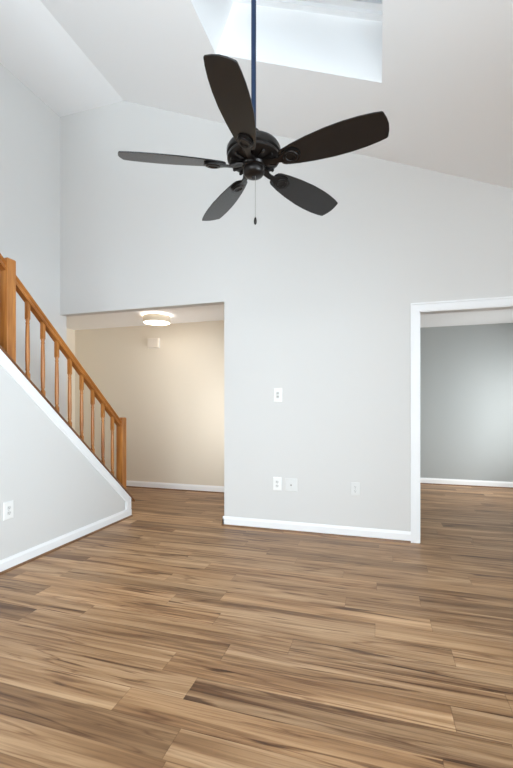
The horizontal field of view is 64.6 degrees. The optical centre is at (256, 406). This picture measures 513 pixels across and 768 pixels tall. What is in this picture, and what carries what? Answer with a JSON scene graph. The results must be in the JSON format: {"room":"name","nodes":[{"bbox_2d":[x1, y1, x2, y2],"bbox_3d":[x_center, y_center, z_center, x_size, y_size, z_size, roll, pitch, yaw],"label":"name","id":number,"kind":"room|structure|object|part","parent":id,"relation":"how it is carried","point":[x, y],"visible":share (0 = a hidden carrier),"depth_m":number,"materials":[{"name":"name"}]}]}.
{"room":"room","nodes":[
{"label":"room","id":0,"kind":"room"},
{"bbox_2d":[0,63,66,420],"bbox_3d":[-3.267,-1.177,1.638,0.120,4.753,6.631,0,0,17],"label":"wall","id":1,"kind":"structure","parent":0,"point":[29,128],"depth_m":4.32,"materials":[{"name":"white paint"}]},
{"bbox_2d":[0,0,123,116],"bbox_3d":[-2.817,-3.503,1.439,1.097,0.300,6.752,0,0,17],"label":"ceiling","id":2,"kind":"structure","parent":0,"point":[35,48],"depth_m":3.94,"materials":[{"name":"white paint"}]},
{"bbox_2d":[0,365,124,559],"bbox_3d":[-2.392,-0.180,1.330,0.120,2.760,6.552,0,0,17],"label":"wall","id":3,"kind":"structure","parent":0,"point":[55,491],"depth_m":3.25,"materials":[{"name":"white paint"}]},
{"bbox_2d":[3,500,13,520],"bbox_3d":[-1.821,0.763,2.983,0.009,0.130,0.084,0,0,17],"label":"wall outlet","id":4,"kind":"object","parent":3,"relation":"attached to","point":[8,507],"visible":1,"depth_m":2.98,"materials":[{"name":"white plastic"}]},
{"bbox_2d":[0,349,130,509],"bbox_3d":[-1.798,-0.226,3.057,0.010,2.667,2.902,0,0,17],"label":"trim","id":5,"kind":"structure","parent":3,"relation":"attached to","point":[5,362],"depth_m":3.45,"materials":[{"name":"white paint"}]},
{"bbox_2d":[0,508,132,574],"bbox_3d":[-2.321,1.153,1.309,0.028,0.093,6.552,0,0,17],"label":"baseboard","id":6,"kind":"structure","parent":3,"relation":"attached to","point":[12,562],"depth_m":3.43,"materials":[{"name":"white paint"}]},
{"bbox_2d":[0,253,134,500],"bbox_3d":[-1.849,-0.678,3.100,0.147,3.461,2.970,0,0,17],"label":"stair railing","id":7,"kind":"object","parent":3,"relation":"on","point":[10,283],"visible":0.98,"depth_m":3.47,"materials":[{"name":"brown wood"}]},
{"bbox_3d":[-2.067,-1.621,2.379,0.062,1.224,1.312,0,0,17],"label":"handrail","id":8,"kind":"part","parent":7,"relation":"part of","materials":[{"name":"brown wood"}]},
{"bbox_3d":[-1.865,-0.692,3.043,0.076,0.830,0.076,0,0,17],"label":"newel post","id":9,"kind":"part","parent":7,"relation":"part of","materials":[{"name":"brown wood"}]},
{"bbox_3d":[-1.848,-0.267,3.104,0.147,2.639,2.962,0,0,17],"label":"rail","id":10,"kind":"part","parent":7,"relation":"part of","materials":[{"name":"wood"}]},
{"bbox_3d":[-1.662,-0.401,3.711,0.062,1.232,1.321,0,0,17],"label":"handrail","id":11,"kind":"part","parent":7,"relation":"part of","materials":[{"name":"brown wood"}]},
{"bbox_3d":[-1.458,0.536,4.380,0.076,0.840,0.076,0,0,17],"label":"newel post","id":12,"kind":"part","parent":7,"relation":"part of","materials":[{"name":"brown wood"}]},
{"bbox_2d":[67,328,74,429],"bbox_3d":[-3.109,-0.024,5.696,0.120,2.448,1.422,0,0,17],"label":"wall","id":13,"kind":"structure","parent":0,"point":[70,333],"depth_m":6.31,"materials":[{"name":"beige paint"}]},
{"bbox_2d":[67,304,223,329],"bbox_3d":[-1.331,-1.248,5.207,3.566,0.100,1.322,0,0,17],"label":"ceiling","id":14,"kind":"structure","parent":0,"point":[211,312],"depth_m":5.46,"materials":[{"name":"white paint"}]},
{"bbox_2d":[143,313,169,325],"bbox_3d":[-1.303,-1.136,5.299,0.348,0.124,0.348,0,0,17],"label":"ceiling light","id":15,"kind":"object","parent":14,"relation":"attached to","point":[156,319],"visible":1,"depth_m":5.18,"materials":[{"name":"white glass"}]},
{"bbox_2d":[144,320,169,324],"bbox_3d":[-1.303,-1.096,5.299,0.334,0.012,0.334,0,0,17],"label":"diffuser","id":16,"kind":"object","parent":15,"relation":"attached to","point":[149,322],"depth_m":5.27,"materials":[{"name":"white glass"}]},
{"bbox_2d":[75,320,223,485],"bbox_3d":[-1.179,-0.024,5.914,3.686,2.448,0.120,0,0,17],"label":"wall","id":17,"kind":"structure","parent":0,"point":[170,396],"depth_m":5.91,"materials":[{"name":"beige paint"}]},
{"bbox_2d":[147,338,159,347],"bbox_3d":[-1.505,-0.927,5.926,0.184,0.143,0.048,0,0,17],"label":"door chime","id":18,"kind":"object","parent":17,"relation":"attached to","point":[151,342],"visible":1,"depth_m":5.90,"materials":[{"name":"beige plastic"}]},
{"bbox_2d":[0,484,512,767],"bbox_3d":[0.047,1.260,2.129,8.350,0.120,9.900,0,0,17],"label":"floor","id":19,"kind":"structure","parent":0,"point":[166,635],"depth_m":2.03,"materials":[{"name":"brown wood"}]},
{"bbox_2d":[40,0,512,188],"bbox_3d":[0.298,-2.391,0.490,5.654,2.645,6.752,0,0,17],"label":"ceiling","id":20,"kind":"structure","parent":0,"point":[440,72],"depth_m":3.02,"materials":[{"name":"white paint"}]},
{"bbox_2d":[118,0,388,224],"bbox_3d":[-0.005,-1.720,2.022,1.266,1.607,1.254,0,0,17],"label":"ceiling fan","id":21,"kind":"object","parent":20,"relation":"hanging from","point":[254,153],"visible":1,"depth_m":1.93,"materials":[{"name":"black metal"}]},
{"bbox_3d":[-0.412,-1.218,2.002,0.523,0.006,0.162,0,17,-8],"label":"blade","id":22,"kind":"part","parent":21,"relation":"part of","materials":[{"name":"black wood"}]},
{"bbox_3d":[-0.190,-1.218,2.419,0.162,0.006,0.523,-19,8,-25],"label":"blade","id":23,"kind":"part","parent":21,"relation":"part of","materials":[{"name":"black wood"}]},
{"bbox_3d":[-0.085,-1.218,1.662,0.162,0.006,0.523,17,3,10],"label":"blade","id":24,"kind":"part","parent":21,"relation":"part of","materials":[{"name":"black wood"}]},
{"bbox_3d":[-0.006,-1.058,2.044,0.003,0.211,0.003,0,0,17],"label":"pull chain","id":25,"kind":"part","parent":21,"relation":"part of","materials":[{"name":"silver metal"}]},
{"bbox_3d":[0.275,-1.218,2.336,0.523,0.006,0.162,0,-17,-44],"label":"blade","id":26,"kind":"part","parent":21,"relation":"part of","materials":[{"name":"black wood"}]},
{"bbox_3d":[0.340,-1.218,1.868,0.523,0.006,0.162,0,-17,28],"label":"blade","id":27,"kind":"part","parent":21,"relation":"part of","materials":[{"name":"black wood"}]},
{"bbox_2d":[233,0,381,21],"bbox_3d":[0.318,-2.897,2.548,1.370,0.645,0.900,0,0,17],"label":"window","id":28,"kind":"structure","parent":20,"relation":"attached to","point":[360,9],"depth_m":2.85,"materials":[{"name":"glass"}]},
{"bbox_2d":[60,101,512,531],"bbox_3d":[0.728,-1.127,3.836,6.482,4.653,0.100,0,0,17],"label":"wall","id":29,"kind":"structure","parent":0,"point":[317,308],"depth_m":3.90,"materials":[{"name":"white paint"}]},
{"bbox_2d":[273,477,281,490],"bbox_3d":[0.201,0.750,3.940,0.084,0.130,0.009,0,0,17],"label":"wall outlet","id":30,"kind":"object","parent":29,"relation":"attached to","point":[277,481],"visible":1,"depth_m":3.94,"materials":[{"name":"white plastic"}]},
{"bbox_2d":[274,388,281,401],"bbox_3d":[0.207,-0.113,3.935,0.082,0.134,0.014,0,0,17],"label":"light switch","id":31,"kind":"object","parent":29,"relation":"attached to","point":[277,391],"visible":1,"depth_m":3.94,"materials":[{"name":"white plastic"}]},
{"bbox_2d":[285,478,296,491],"bbox_3d":[0.331,0.754,3.895,0.122,0.126,0.018,0,0,17],"label":"cable plate","id":32,"kind":"object","parent":29,"relation":"attached to","point":[290,483],"visible":1,"depth_m":3.90,"materials":[{"name":"white plastic"}]},
{"bbox_2d":[351,482,359,495],"bbox_3d":[0.906,0.757,3.725,0.080,0.122,0.009,0,0,17],"label":"wall outlet","id":33,"kind":"object","parent":29,"relation":"attached to","point":[355,486],"visible":1,"depth_m":3.72,"materials":[{"name":"white plastic"}]},
{"bbox_2d":[411,296,512,542],"bbox_3d":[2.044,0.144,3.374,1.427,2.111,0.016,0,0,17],"label":"trim","id":34,"kind":"structure","parent":29,"relation":"attached to","point":[495,301],"depth_m":3.56,"materials":[{"name":"white paint"}]},
{"bbox_2d":[420,323,512,481],"bbox_3d":[3.154,-0.040,6.207,3.260,2.480,0.120,0,0,17],"label":"wall","id":35,"kind":"structure","parent":0,"point":[466,371],"depth_m":6.14,"materials":[{"name":"grey paint"}]},
{"bbox_2d":[420,309,512,327],"bbox_3d":[2.777,-1.280,4.762,3.140,0.100,2.865,0,0,17],"label":"ceiling","id":36,"kind":"structure","parent":0,"point":[505,315],"depth_m":5.66,"materials":[{"name":"white paint"}]}
]}

